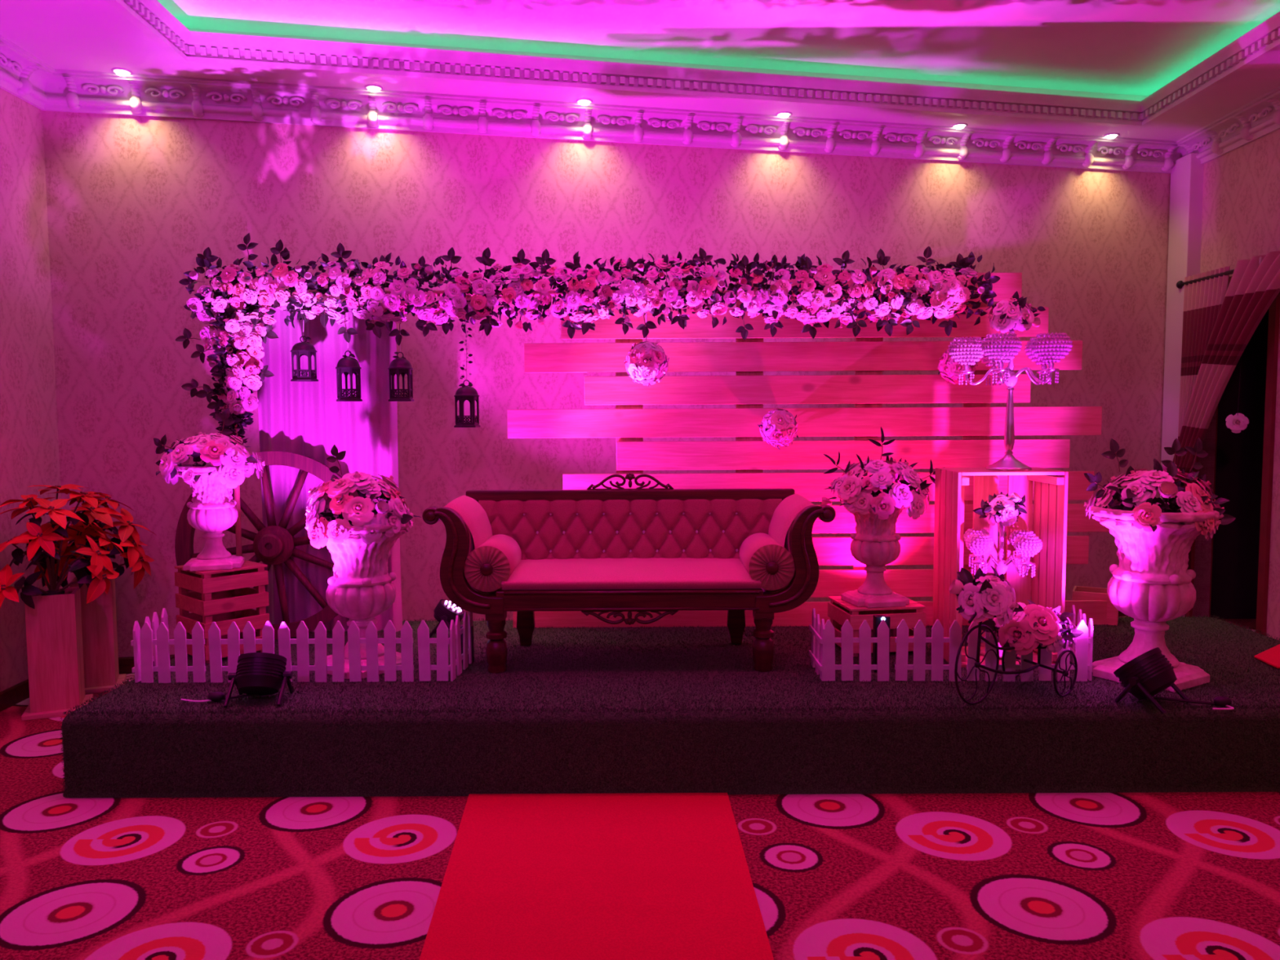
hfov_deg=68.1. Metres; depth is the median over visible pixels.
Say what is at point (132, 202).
wall
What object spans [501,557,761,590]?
seat cushion
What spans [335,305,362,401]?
lantern
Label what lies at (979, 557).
cup
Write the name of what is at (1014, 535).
crystal bowl
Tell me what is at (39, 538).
poinsettia
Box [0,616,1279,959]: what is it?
floor
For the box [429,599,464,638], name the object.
light
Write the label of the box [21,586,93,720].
planter
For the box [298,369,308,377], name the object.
grille
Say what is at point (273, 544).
wheel
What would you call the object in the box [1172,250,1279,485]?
curtain
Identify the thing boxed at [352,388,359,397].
grille
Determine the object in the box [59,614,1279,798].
stage
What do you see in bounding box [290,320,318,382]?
hanging lantern
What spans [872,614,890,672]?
lamp
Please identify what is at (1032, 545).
crystal bowl
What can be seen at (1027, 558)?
cup
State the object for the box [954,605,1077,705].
planter
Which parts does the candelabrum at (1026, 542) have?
arm, arm, stem, arm, arm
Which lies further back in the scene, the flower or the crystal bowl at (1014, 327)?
the flower
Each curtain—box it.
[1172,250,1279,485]
[1177,266,1230,570]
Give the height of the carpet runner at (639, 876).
0.008 m
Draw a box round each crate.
[174,560,269,663]
[827,595,926,657]
[932,467,1068,667]
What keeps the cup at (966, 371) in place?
on the candelabrum at (1047, 348)
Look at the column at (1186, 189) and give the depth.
7.02 m
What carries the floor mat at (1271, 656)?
on the stage
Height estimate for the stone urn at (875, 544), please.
0.560 m
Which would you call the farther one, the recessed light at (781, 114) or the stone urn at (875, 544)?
the recessed light at (781, 114)
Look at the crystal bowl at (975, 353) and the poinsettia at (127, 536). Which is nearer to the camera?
the crystal bowl at (975, 353)
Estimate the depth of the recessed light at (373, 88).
5.69 m
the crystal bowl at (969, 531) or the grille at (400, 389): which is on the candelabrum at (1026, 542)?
the crystal bowl at (969, 531)
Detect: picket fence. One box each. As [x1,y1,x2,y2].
[130,608,472,683]
[808,604,1093,681]
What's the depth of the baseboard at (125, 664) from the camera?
5.80 m
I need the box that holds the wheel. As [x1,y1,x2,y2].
[174,451,342,639]
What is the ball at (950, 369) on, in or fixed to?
attached to the board panel
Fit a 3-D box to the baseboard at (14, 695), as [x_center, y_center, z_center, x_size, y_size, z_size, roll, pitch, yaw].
[-3.299,1.422,1.757,0.016,0.100,8.006,0,4,-2]
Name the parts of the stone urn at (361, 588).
bulb, stem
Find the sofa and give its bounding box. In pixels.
[422,473,835,673]
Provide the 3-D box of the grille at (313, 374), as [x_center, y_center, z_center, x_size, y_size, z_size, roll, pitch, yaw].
[-1.735,-0.564,5.021,0.030,0.042,0.047,-2,4,-17]
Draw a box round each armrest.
[444,495,492,549]
[768,493,813,547]
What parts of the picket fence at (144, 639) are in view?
rail, rail, rail, rail, rail, rail, rail, rail, rail, rail, rail, rail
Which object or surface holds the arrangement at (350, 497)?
in the stone urn at (361, 588)
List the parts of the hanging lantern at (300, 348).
post, post, post, post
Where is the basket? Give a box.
[994,624,1069,648]
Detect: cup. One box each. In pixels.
[959,364,973,374]
[968,553,983,557]
[971,554,986,564]
[988,365,999,375]
[992,362,1008,372]
[1014,553,1025,559]
[1019,555,1035,566]
[1035,364,1048,373]
[1042,361,1059,372]
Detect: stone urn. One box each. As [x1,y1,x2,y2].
[173,463,248,571]
[305,515,413,679]
[837,491,909,608]
[1086,502,1223,692]
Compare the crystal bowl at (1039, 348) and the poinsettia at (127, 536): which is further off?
the poinsettia at (127, 536)
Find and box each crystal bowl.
[947,337,983,365]
[963,528,990,546]
[965,533,994,555]
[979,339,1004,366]
[980,332,1022,363]
[1003,317,1022,330]
[1008,529,1035,546]
[1013,534,1042,556]
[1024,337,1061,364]
[1030,332,1072,362]
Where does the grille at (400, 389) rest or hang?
attached to the lantern at (398, 366)
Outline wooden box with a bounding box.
[1071,586,1118,625]
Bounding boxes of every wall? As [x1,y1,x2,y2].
[0,88,62,691]
[42,111,1170,657]
[1192,128,1279,639]
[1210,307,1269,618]
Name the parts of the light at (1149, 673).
yoke knob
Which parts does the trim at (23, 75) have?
knob, knob, knob, knob, knob, knob, knob, knob, knob, knob, knob, knob, knob, knob, knob, knob, knob, knob, knob, knob, knob, knob, knob, knob, knob, knob, knob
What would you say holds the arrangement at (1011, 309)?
in the candelabrum at (1047, 348)
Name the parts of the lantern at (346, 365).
post, post, post, post, post, post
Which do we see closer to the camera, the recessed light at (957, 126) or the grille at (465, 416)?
the grille at (465, 416)
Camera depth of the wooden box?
5.48 m
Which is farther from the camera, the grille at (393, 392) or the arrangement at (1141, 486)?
the grille at (393, 392)
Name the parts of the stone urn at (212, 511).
bulb, stem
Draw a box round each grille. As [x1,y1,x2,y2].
[293,369,297,377]
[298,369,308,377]
[311,369,315,377]
[341,388,351,397]
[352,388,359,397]
[391,389,397,397]
[399,388,408,397]
[456,415,462,423]
[463,415,472,423]
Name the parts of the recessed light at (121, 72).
bulb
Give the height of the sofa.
0.914 m
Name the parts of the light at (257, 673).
yoke knob, yoke knob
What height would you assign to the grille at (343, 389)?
0.046 m
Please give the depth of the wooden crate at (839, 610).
4.79 m
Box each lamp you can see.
[460,624,474,663]
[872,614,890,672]
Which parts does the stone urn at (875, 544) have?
stem, bulb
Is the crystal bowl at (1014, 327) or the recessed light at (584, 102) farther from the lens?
the recessed light at (584, 102)
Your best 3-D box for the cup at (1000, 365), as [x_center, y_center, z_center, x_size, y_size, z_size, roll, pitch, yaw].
[1.701,-0.531,4.464,0.072,0.048,0.070,0,4,0]
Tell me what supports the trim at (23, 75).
attached to the wall at (29, 442)
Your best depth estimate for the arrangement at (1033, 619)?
4.10 m
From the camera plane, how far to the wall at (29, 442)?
5.30 m
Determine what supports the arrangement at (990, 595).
in the planter at (977, 664)
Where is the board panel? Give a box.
[507,272,1109,627]
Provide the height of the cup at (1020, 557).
0.048 m
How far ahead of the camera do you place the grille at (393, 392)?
5.00 m
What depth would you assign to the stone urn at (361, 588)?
4.48 m
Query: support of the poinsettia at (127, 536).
in the planter at (99, 616)
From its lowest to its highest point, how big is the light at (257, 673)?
0.218 m
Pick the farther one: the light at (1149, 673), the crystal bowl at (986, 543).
the crystal bowl at (986, 543)
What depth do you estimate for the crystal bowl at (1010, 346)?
4.41 m
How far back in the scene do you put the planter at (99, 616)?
5.42 m
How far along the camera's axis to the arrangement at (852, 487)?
4.71 m
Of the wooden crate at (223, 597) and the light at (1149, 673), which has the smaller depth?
the light at (1149, 673)
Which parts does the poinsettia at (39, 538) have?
stem, stem, stem, stem, stem, stem, stem, stem, stem, stem, stem, stem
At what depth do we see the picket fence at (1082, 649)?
4.32 m
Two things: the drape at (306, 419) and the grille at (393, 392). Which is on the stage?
the drape at (306, 419)
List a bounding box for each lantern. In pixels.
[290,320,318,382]
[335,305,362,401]
[387,311,413,401]
[453,318,480,427]
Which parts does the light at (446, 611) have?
yoke knob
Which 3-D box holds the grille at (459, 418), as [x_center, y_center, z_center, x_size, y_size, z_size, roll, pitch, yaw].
[-0.952,-0.318,4.993,0.030,0.043,0.047,-2,4,-17]
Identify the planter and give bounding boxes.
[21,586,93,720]
[70,577,126,693]
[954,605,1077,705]
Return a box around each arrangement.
[153,408,265,488]
[305,444,421,548]
[821,426,945,519]
[948,565,1023,626]
[972,491,1026,526]
[982,600,1083,655]
[988,290,1045,333]
[1084,437,1235,540]
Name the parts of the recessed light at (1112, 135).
bulb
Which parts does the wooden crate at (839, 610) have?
corner post, corner post, corner post, corner post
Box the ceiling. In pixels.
[0,0,1279,141]
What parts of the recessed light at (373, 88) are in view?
bulb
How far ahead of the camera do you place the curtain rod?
6.67 m
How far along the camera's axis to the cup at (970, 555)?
4.82 m
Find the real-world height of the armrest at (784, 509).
0.299 m
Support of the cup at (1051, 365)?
on the candelabrum at (1047, 348)
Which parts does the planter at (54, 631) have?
board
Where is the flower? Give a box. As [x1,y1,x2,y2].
[1225,355,1248,433]
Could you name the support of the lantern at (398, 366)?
hanging from the flower garland
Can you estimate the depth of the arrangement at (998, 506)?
4.63 m
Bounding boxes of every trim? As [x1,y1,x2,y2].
[0,35,1279,173]
[104,0,1279,128]
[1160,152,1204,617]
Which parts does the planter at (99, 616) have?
board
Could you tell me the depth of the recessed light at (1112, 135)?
6.76 m
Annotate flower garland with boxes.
[174,232,999,556]
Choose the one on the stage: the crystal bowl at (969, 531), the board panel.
the board panel
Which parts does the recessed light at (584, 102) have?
bulb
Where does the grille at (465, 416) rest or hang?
attached to the hanging lantern at (464, 393)
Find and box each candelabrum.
[947,317,1072,470]
[963,512,1042,658]
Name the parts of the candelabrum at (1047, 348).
arm, arm, arm, stem, arm, arm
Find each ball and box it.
[624,313,669,386]
[757,408,798,449]
[937,347,977,384]
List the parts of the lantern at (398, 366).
post, post, post, post, post, post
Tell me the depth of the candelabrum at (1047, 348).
4.60 m
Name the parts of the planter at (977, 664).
frame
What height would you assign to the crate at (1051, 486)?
0.943 m
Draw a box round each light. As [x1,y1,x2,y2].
[111,67,132,76]
[180,652,293,707]
[364,84,382,92]
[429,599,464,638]
[575,97,592,106]
[775,111,791,118]
[951,123,967,129]
[1102,133,1119,139]
[1113,647,1234,714]
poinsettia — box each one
[0,484,124,608]
[38,491,156,588]
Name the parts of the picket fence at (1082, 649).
rail, rail, rail, rail, rail, rail, rail, rail, rail, rail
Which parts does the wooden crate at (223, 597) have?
corner post, corner post, corner post, corner post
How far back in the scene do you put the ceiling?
5.53 m
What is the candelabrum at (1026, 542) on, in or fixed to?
in the crate at (1051, 486)
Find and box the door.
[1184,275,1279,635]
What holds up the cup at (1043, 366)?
on the candelabrum at (1047, 348)
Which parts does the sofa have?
arm frame, leg, leg, seat rail, rail, backrest, leg, leg, arm frame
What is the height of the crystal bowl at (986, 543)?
0.099 m
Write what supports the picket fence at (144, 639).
on the stage
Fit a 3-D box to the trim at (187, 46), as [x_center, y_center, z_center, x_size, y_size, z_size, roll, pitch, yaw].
[0.478,-2.244,2.735,6.102,0.152,7.774,0,4,0]
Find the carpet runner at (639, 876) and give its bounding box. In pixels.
[419,792,773,959]
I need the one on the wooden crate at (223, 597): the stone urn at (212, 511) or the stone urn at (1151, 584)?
the stone urn at (212, 511)
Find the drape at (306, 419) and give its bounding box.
[253,302,402,632]
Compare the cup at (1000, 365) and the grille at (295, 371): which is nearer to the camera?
the cup at (1000, 365)
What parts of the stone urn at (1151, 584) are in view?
stem, bulb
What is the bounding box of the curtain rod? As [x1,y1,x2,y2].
[1176,269,1234,288]
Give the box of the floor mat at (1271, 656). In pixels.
[1253,644,1279,668]
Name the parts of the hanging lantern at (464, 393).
post, post, post, post, post, post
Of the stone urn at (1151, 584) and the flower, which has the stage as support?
the stone urn at (1151, 584)
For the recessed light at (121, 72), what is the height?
0.038 m
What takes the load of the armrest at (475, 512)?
on the sofa
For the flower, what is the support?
hanging from the curtain at (1254, 285)
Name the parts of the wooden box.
panel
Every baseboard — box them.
[0,679,29,711]
[118,610,1127,674]
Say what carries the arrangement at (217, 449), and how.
in the stone urn at (212, 511)
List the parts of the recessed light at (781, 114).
bulb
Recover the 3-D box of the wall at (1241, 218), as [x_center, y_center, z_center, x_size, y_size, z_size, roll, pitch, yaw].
[4.045,-0.652,2.943,0.120,3.995,8.603,0,4,1]
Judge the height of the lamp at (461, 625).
0.186 m
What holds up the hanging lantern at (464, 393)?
hanging from the flower garland
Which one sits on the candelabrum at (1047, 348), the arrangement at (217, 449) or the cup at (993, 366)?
the cup at (993, 366)
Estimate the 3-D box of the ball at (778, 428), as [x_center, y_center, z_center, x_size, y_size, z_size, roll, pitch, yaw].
[0.772,-0.283,5.272,0.220,0.231,0.206,1,4,22]
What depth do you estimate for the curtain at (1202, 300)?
6.76 m
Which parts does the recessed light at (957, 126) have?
bulb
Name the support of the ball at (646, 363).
hanging from the flower garland
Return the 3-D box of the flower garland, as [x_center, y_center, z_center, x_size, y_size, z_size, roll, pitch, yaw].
[-0.272,-0.221,5.091,4.401,2.189,0.524,0,4,-2]

